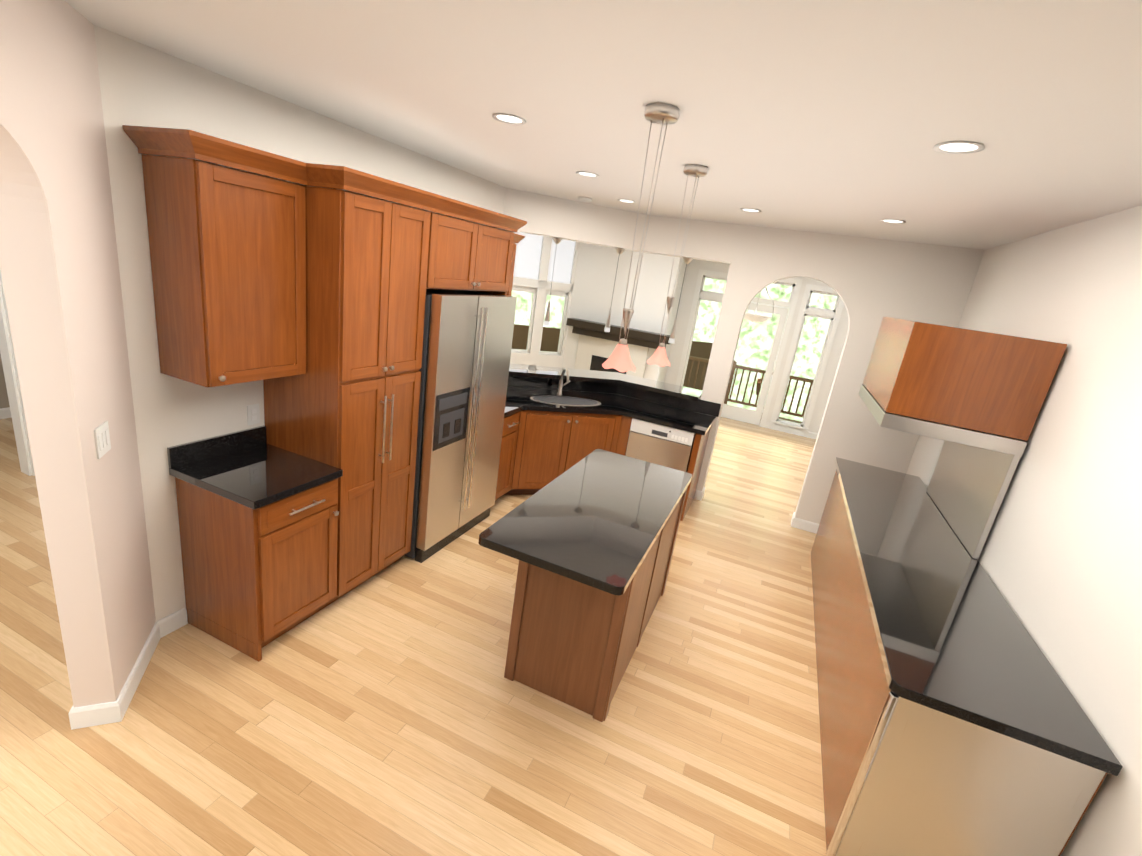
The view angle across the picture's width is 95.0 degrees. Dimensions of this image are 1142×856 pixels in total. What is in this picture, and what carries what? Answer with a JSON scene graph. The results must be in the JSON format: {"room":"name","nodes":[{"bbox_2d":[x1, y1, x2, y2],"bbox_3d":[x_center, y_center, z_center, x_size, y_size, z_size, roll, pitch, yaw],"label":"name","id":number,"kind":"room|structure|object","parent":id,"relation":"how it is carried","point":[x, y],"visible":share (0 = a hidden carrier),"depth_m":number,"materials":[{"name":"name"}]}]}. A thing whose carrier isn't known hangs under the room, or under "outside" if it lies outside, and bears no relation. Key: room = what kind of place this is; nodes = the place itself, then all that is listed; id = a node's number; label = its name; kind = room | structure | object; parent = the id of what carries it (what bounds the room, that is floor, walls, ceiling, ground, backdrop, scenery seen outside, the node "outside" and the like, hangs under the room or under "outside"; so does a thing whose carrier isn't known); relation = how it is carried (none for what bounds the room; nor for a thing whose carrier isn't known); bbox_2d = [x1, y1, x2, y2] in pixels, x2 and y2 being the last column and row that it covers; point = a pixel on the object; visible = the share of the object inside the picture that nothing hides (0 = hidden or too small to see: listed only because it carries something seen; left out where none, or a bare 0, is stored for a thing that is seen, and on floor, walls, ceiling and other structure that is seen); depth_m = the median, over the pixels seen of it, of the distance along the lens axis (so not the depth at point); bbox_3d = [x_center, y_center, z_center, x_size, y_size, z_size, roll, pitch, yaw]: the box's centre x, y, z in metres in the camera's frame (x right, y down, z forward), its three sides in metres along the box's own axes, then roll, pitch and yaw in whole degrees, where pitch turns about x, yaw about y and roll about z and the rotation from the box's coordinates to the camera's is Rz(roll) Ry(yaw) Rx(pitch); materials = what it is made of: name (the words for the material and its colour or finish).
{"room":"kitchen","nodes":[
{"label":"kitchen","id":0,"kind":"room"},
{"bbox_2d":[0,354,9,408],"bbox_3d":[-5.622,-1.237,3.969,0.100,2.740,2.600,15,18,20],"label":"wall","id":1,"kind":"structure","parent":0,"point":[4,401],"depth_m":4.98,"materials":[{"name":"beige paint"}]},
{"bbox_2d":[0,407,11,418],"bbox_3d":[-5.756,0.027,4.329,0.014,0.100,2.400,15,18,20],"label":"baseboard","id":2,"kind":"structure","parent":1,"relation":"attached to","point":[5,413],"depth_m":5.03,"materials":[{"name":"white"}]},
{"bbox_2d":[0,0,155,706],"bbox_3d":[-1.403,0.340,0.828,0.140,2.740,3.400,1,18,-23],"label":"wall","id":3,"kind":"structure","parent":0,"point":[59,268],"depth_m":1.90,"materials":[{"name":"beige paint"}]},
{"bbox_2d":[94,421,110,458],"bbox_3d":[-1.849,0.046,2.068,0.009,0.120,0.116,1,18,-23],"label":"switch plate","id":4,"kind":"object","parent":3,"relation":"attached to","point":[102,439],"visible":0.98,"depth_m":2.06,"materials":[{"name":"white plastic"}]},
{"bbox_2d":[68,607,187,729],"bbox_3d":[-2.109,1.115,2.520,0.544,0.100,0.636,15,18,20],"label":"baseboard","id":5,"kind":"structure","parent":3,"relation":"attached to","point":[97,714],"depth_m":2.34,"materials":[{"name":"white wood"}]},
{"bbox_2d":[167,425,265,468],"bbox_3d":[-1.864,0.091,2.787,0.020,0.104,0.517,15,18,20],"label":"backsplash","id":6,"kind":"structure","parent":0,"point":[182,454],"depth_m":2.75,"materials":[{"name":"black stone"}]},
{"bbox_2d":[134,126,305,387],"bbox_3d":[-1.586,-0.755,2.464,0.342,1.022,0.517,15,18,20],"label":"upper cabinet","id":7,"kind":"object","parent":0,"relation":"attached to","point":[298,288],"depth_m":2.30,"materials":[{"name":"brown wood"}]},
{"bbox_2d":[94,25,513,620],"bbox_3d":[-1.390,-0.573,3.844,0.140,2.740,3.305,15,18,20],"label":"wall","id":8,"kind":"structure","parent":0,"point":[142,85],"depth_m":2.50,"materials":[{"name":"white paint"}]},
{"bbox_2d":[247,403,259,425],"bbox_3d":[-1.776,-0.075,2.928,0.009,0.115,0.070,15,18,20],"label":"electrical outlet plate","id":9,"kind":"object","parent":8,"relation":"attached to","point":[253,414],"visible":1,"depth_m":2.92,"materials":[{"name":"white plastic"}]},
{"bbox_2d":[0,417,826,855],"bbox_3d":[-1.678,0.737,4.151,13.000,0.001,13.340,15,18,20],"label":"floor","id":10,"kind":"structure","parent":0,"point":[390,711],"depth_m":2.47,"materials":[{"name":"brown wood"}]},
{"bbox_2d":[175,473,345,661],"bbox_3d":[-1.681,0.662,2.858,0.576,0.885,0.492,15,18,20],"label":"base cabinet","id":11,"kind":"object","parent":10,"relation":"on","point":[251,576],"depth_m":2.67,"materials":[{"name":"brown wood"}]},
{"bbox_2d":[169,445,341,508],"bbox_3d":[-1.611,0.228,2.710,0.597,0.039,0.517,15,18,20],"label":"countertop","id":12,"kind":"structure","parent":11,"relation":"on","point":[258,476],"depth_m":2.63,"materials":[{"name":"black stone"}]},
{"bbox_2d":[263,163,437,595],"bbox_3d":[-1.351,-0.190,3.155,0.572,2.422,0.655,15,18,20],"label":"tall cabinet","id":13,"kind":"object","parent":10,"relation":"on","point":[370,238],"depth_m":2.88,"materials":[{"name":"brown wood"}]},
{"bbox_2d":[405,289,516,562],"bbox_3d":[-0.993,-0.086,3.948,0.706,1.868,0.950,15,18,20],"label":"fridge","id":14,"kind":"object","parent":10,"relation":"on","point":[467,347],"visible":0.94,"depth_m":3.67,"materials":[{"name":"grey metal"}]},
{"bbox_2d":[495,419,518,499],"bbox_3d":[-0.842,0.228,4.707,0.590,0.881,0.315,15,18,20],"label":"base cabinet","id":15,"kind":"object","parent":10,"relation":"on","point":[510,433],"depth_m":4.64,"materials":[{"name":"wood"}]},
{"bbox_2d":[504,375,714,458],"bbox_3d":[0.162,-0.173,4.913,2.152,0.040,1.653,15,18,20],"label":"countertop","id":16,"kind":"structure","parent":15,"relation":"on","point":[605,417],"depth_m":4.97,"materials":[{"name":"black stone"}]},
{"bbox_2d":[557,368,570,394],"bbox_3d":[-0.065,-0.449,5.130,0.176,0.292,0.228,15,18,20],"label":"faucet","id":17,"kind":"object","parent":16,"relation":"on","point":[560,387],"visible":1,"depth_m":5.19,"materials":[{"name":"silver metal"}]},
{"bbox_2d":[625,418,695,471],"bbox_3d":[0.907,0.326,5.247,0.592,0.875,0.629,15,18,20],"label":"dishwasher","id":18,"kind":"object","parent":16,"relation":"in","point":[662,445],"visible":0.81,"depth_m":4.89,"materials":[{"name":"grey metal"}]},
{"bbox_2d":[515,423,570,490],"bbox_3d":[-0.244,0.226,4.865,0.337,0.614,0.295,15,18,20],"label":"base cabinet","id":19,"kind":"object","parent":10,"relation":"on","point":[549,434],"depth_m":4.87,"materials":[{"name":"wood"}]},
{"bbox_2d":[567,439,610,469],"bbox_3d":[0.168,0.243,5.011,0.337,0.614,0.296,15,18,20],"label":"base cabinet","id":20,"kind":"object","parent":10,"relation":"on","point":[579,449],"depth_m":4.98,"materials":[{"name":"wood"}]},
{"bbox_2d":[504,489,686,721],"bbox_3d":[0.205,0.846,3.182,0.608,0.879,1.322,15,18,20],"label":"kitchen island","id":21,"kind":"object","parent":10,"relation":"on","point":[571,643],"depth_m":2.63,"materials":[{"name":"brown wood"}]},
{"bbox_2d":[478,449,691,596],"bbox_3d":[0.199,0.421,2.973,0.706,0.042,1.600,15,18,20],"label":"island countertop","id":22,"kind":"structure","parent":21,"relation":"on","point":[595,525],"depth_m":2.66,"materials":[{"name":"black stone"}]},
{"bbox_2d":[611,447,625,455],"bbox_3d":[0.556,0.236,5.361,0.150,0.881,0.658,15,18,20],"label":"base cabinet","id":23,"kind":"object","parent":10,"relation":"on","point":[613,449],"depth_m":5.08,"materials":[{"name":"wood"}]},
{"bbox_2d":[566,318,671,377],"bbox_3d":[0.728,-1.082,9.026,1.830,1.320,0.267,15,18,20],"label":"fireplace","id":24,"kind":"object","parent":10,"relation":"on","point":[597,345],"visible":0.6,"depth_m":8.96,"materials":[{"name":"beige paint"}]},
{"bbox_2d":[811,317,1122,855],"bbox_3d":[1.984,0.509,3.002,0.660,2.120,2.982,15,18,20],"label":"kitchen cabinet","id":25,"kind":"object","parent":10,"relation":"on","point":[954,719],"depth_m":2.28,"materials":[{"name":"brown wood"}]},
{"bbox_2d":[430,195,517,292],"bbox_3d":[-0.898,-1.263,3.625,0.572,0.532,1.000,15,18,20],"label":"upper cabinet","id":26,"kind":"object","parent":0,"relation":"attached to","point":[475,247],"depth_m":3.47,"materials":[{"name":"brown wood"}]},
{"bbox_2d":[487,234,521,295],"bbox_3d":[-0.754,-1.175,4.415,0.342,0.952,0.450,15,18,20],"label":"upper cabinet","id":27,"kind":"object","parent":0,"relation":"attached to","point":[519,236],"depth_m":4.41,"materials":[{"name":"brown wood"}]},
{"bbox_2d":[510,236,578,367],"bbox_3d":[-2.764,-2.514,7.902,6.332,3.700,0.150,0,19,-25],"label":"wall","id":28,"kind":"structure","parent":0,"point":[541,284],"depth_m":9.08,"materials":[{"name":"white paint"}]},
{"bbox_2d":[511,285,536,352],"bbox_3d":[-0.868,-1.867,9.026,0.432,1.121,0.040,0,19,-25],"label":"window","id":29,"kind":"structure","parent":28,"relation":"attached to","point":[514,288],"depth_m":9.04,"materials":[{"name":"white wood"}]},
{"bbox_2d":[514,232,542,278],"bbox_3d":[-0.734,-2.866,8.716,0.455,0.695,0.040,0,19,-25],"label":"blinds","id":30,"kind":"object","parent":28,"relation":"attached to","point":[528,254],"depth_m":8.72,"materials":[{"name":"white"}]},
{"bbox_2d":[539,289,568,354],"bbox_3d":[-0.319,-1.865,9.284,0.420,1.121,0.040,0,19,-25],"label":"window","id":31,"kind":"structure","parent":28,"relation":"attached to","point":[553,292],"depth_m":9.27,"materials":[{"name":"white wood"}]},
{"bbox_2d":[548,239,574,283],"bbox_3d":[-0.173,-2.865,8.979,0.414,0.699,0.040,0,19,-25],"label":"blinds","id":32,"kind":"object","parent":28,"relation":"attached to","point":[563,258],"depth_m":8.98,"materials":[{"name":"white fabric"}]},
{"bbox_2d":[65,0,1141,249],"bbox_3d":[-1.112,-2.085,3.397,12.799,0.460,13.637,15,18,20],"label":"ceiling","id":33,"kind":"structure","parent":0,"point":[835,116],"depth_m":1.80,"materials":[{"name":"white paint"}]},
{"bbox_2d":[492,113,525,124],"bbox_3d":[-0.280,-1.409,2.386,0.156,0.004,0.156,15,18,20],"label":"recessed light","id":34,"kind":"object","parent":33,"relation":"in","point":[509,119],"visible":0.98,"depth_m":2.39,"materials":[{"name":"white"}]},
{"bbox_2d":[578,197,591,201],"bbox_3d":[0.125,-2.007,4.600,0.124,0.029,0.124,15,18,20],"label":"smoke detector","id":35,"kind":"object","parent":33,"relation":"attached to","point":[584,199],"visible":1,"depth_m":4.56,"materials":[{"name":"white plastic"}]},
{"bbox_2d":[576,171,598,177],"bbox_3d":[0.110,-1.676,3.458,0.156,0.004,0.156,15,18,20],"label":"recessed light","id":36,"kind":"object","parent":33,"relation":"in","point":[587,174],"visible":0.98,"depth_m":3.46,"materials":[{"name":"white"}]},
{"bbox_2d":[618,199,635,202],"bbox_3d":[0.468,-1.911,4.408,0.156,0.004,0.156,15,18,20],"label":"recessed light","id":37,"kind":"object","parent":33,"relation":"in","point":[625,201],"visible":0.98,"depth_m":4.41,"materials":[{"name":"white"}]},
{"bbox_2d":[602,103,679,371],"bbox_3d":[0.271,-0.717,2.079,0.152,0.985,0.152,15,18,20],"label":"pendant light","id":38,"kind":"object","parent":33,"relation":"hanging from","point":[619,358],"visible":1,"depth_m":2.08,"materials":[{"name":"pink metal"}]},
{"bbox_2d":[647,164,707,366],"bbox_3d":[0.593,-0.885,2.948,0.152,1.075,0.152,15,18,20],"label":"pendant light","id":39,"kind":"object","parent":33,"relation":"hanging from","point":[659,357],"visible":1,"depth_m":2.97,"materials":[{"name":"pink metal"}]},
{"bbox_2d":[740,208,760,212],"bbox_3d":[1.351,-1.637,3.934,0.156,0.004,0.156,15,18,20],"label":"recessed light","id":40,"kind":"object","parent":33,"relation":"in","point":[750,210],"visible":1,"depth_m":3.94,"materials":[{"name":"white"}]},
{"bbox_2d":[744,287,773,322],"bbox_3d":[2.474,-1.844,6.790,0.450,0.939,0.450,15,18,20],"label":"pendant chandelier","id":41,"kind":"object","parent":33,"relation":"hanging from","point":[753,317],"visible":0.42,"depth_m":6.78,"materials":[{"name":"white glass"}]},
{"bbox_2d":[880,219,905,223],"bbox_3d":[2.165,-1.390,3.519,0.156,0.004,0.156,15,18,20],"label":"recessed light","id":42,"kind":"object","parent":33,"relation":"in","point":[894,221],"visible":1,"depth_m":3.52,"materials":[{"name":"white"}]},
{"bbox_2d":[933,141,983,153],"bbox_3d":[1.393,-1.008,1.881,0.156,0.004,0.156,15,18,20],"label":"recessed light","id":43,"kind":"object","parent":33,"relation":"in","point":[959,147],"visible":0.98,"depth_m":1.88,"materials":[{"name":"white plastic"}]},
{"bbox_2d":[503,188,738,263],"bbox_3d":[0.215,-1.956,4.976,2.565,0.360,1.317,15,18,20],"label":"wall","id":44,"kind":"structure","parent":0,"point":[565,219],"depth_m":5.00,"materials":[{"name":"white paint"}]},
{"bbox_2d":[544,237,562,325],"bbox_3d":[-0.189,-1.436,5.162,0.100,0.844,0.100,15,18,20],"label":"mini pendant light","id":45,"kind":"object","parent":44,"relation":"hanging from","point":[557,240],"visible":1,"depth_m":5.22,"materials":[{"name":"silver metal"}]},
{"bbox_2d":[604,248,624,331],"bbox_3d":[0.440,-1.420,5.418,0.100,0.844,0.100,15,18,20],"label":"mini pendant light","id":46,"kind":"object","parent":44,"relation":"hanging from","point":[618,251],"visible":1,"depth_m":5.48,"materials":[{"name":"silver metal"}]},
{"bbox_2d":[669,257,692,342],"bbox_3d":[1.090,-1.276,5.261,0.100,0.844,0.100,15,18,20],"label":"mini pendant light","id":47,"kind":"object","parent":44,"relation":"hanging from","point":[687,260],"visible":1,"depth_m":5.32,"materials":[{"name":"silver metal"}]},
{"bbox_2d":[562,242,681,380],"bbox_3d":[0.833,-2.243,8.940,1.830,3.600,0.152,15,18,20],"label":"wall","id":48,"kind":"structure","parent":0,"point":[595,280],"depth_m":8.83,"materials":[{"name":"white paint"}]},
{"bbox_2d":[658,258,689,382],"bbox_3d":[1.720,-2.024,8.998,0.150,3.400,0.510,15,18,20],"label":"wall","id":49,"kind":"structure","parent":0,"point":[669,347],"depth_m":9.06,"materials":[{"name":"white paint"}]},
{"bbox_2d":[666,259,847,432],"bbox_3d":[4.324,-1.456,8.397,5.570,3.400,0.150,15,18,20],"label":"wall","id":50,"kind":"structure","parent":0,"point":[692,271],"depth_m":8.78,"materials":[{"name":"white paint"}]},
{"bbox_2d":[676,269,843,432],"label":"window","id":51,"kind":"structure","parent":50,"relation":"in","point":[806,309],"depth_m":8.81,"materials":[{"name":"white wood"}]},
{"bbox_2d":[721,302,788,424],"bbox_3d":[3.065,-1.094,8.971,0.790,2.020,0.103,15,18,20],"label":"french door","id":52,"kind":"structure","parent":51,"relation":"attached to","point":[738,413],"depth_m":8.93,"materials":[{"name":"white wood"}]},
{"bbox_2d":[764,422,817,438],"bbox_3d":[4.888,0.340,8.492,3.355,0.100,0.014,15,18,20],"label":"baseboard","id":53,"kind":"structure","parent":50,"relation":"attached to","point":[799,432],"depth_m":8.91,"materials":[{"name":"white wood"}]},
{"bbox_2d":[696,224,983,523],"bbox_3d":[3.216,-0.127,4.621,4.010,2.740,0.150,15,18,20],"label":"wall","id":54,"kind":"structure","parent":0,"point":[872,282],"depth_m":4.71,"materials":[{"name":"white paint"}]},
{"bbox_2d":[615,383,720,418],"bbox_3d":[0.995,-0.306,5.448,1.098,0.135,0.009,15,18,20],"label":"backsplash","id":55,"kind":"structure","parent":54,"relation":"attached to","point":[649,393],"depth_m":5.41,"materials":[{"name":"black stone"}]},
{"bbox_2d":[694,487,704,500],"bbox_3d":[1.308,0.677,5.631,0.234,0.100,0.164,15,18,20],"label":"baseboard","id":56,"kind":"structure","parent":54,"relation":"attached to","point":[699,495],"depth_m":5.53,"materials":[{"name":"white wood"}]},
{"bbox_2d":[791,512,818,533],"bbox_3d":[2.589,1.011,5.157,0.774,0.100,0.164,15,18,20],"label":"baseboard","id":57,"kind":"structure","parent":54,"relation":"attached to","point":[805,525],"depth_m":5.18,"materials":[{"name":"white"}]},
{"bbox_2d":[906,205,1141,855],"bbox_3d":[2.387,0.328,2.718,0.140,2.740,4.100,15,18,20],"label":"wall","id":58,"kind":"structure","parent":0,"point":[1060,559],"depth_m":2.23,"materials":[{"name":"white paint"}]},
{"bbox_3d":[-2.469,-0.025,1.511,5.020,2.740,6.320,15,18,20],"label":"wall","id":59,"kind":"structure","parent":0,"visible":0},
{"bbox_2d":[0,269,34,475],"bbox_3d":[-4.274,-0.663,3.422,0.138,2.345,0.970,15,18,20],"label":"door frame","id":60,"kind":"structure","parent":59,"relation":"attached to","point":[7,353],"depth_m":3.91,"materials":[{"name":"white wood"}]},
{"label":"outside","id":61,"kind":"structure","parent":0,"visible":0},
{"bbox_2d":[512,291,564,327],"bbox_3d":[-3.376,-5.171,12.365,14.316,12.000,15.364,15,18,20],"label":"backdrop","id":62,"kind":"structure","parent":61,"point":[523,308],"depth_m":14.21,"materials":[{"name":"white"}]},
{"bbox_2d":[511,324,712,389],"bbox_3d":[-2.791,-1.688,11.082,15.000,1.300,0.100,0,19,-25],"label":"fence","id":63,"kind":"object","parent":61,"point":[550,341],"depth_m":12.08,"materials":[{"name":"brown wood"}]},
{"bbox_2d":[693,278,836,421],"bbox_3d":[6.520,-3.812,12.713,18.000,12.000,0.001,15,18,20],"label":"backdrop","id":64,"kind":"structure","parent":61,"point":[810,346],"depth_m":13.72,"materials":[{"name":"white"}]}
]}

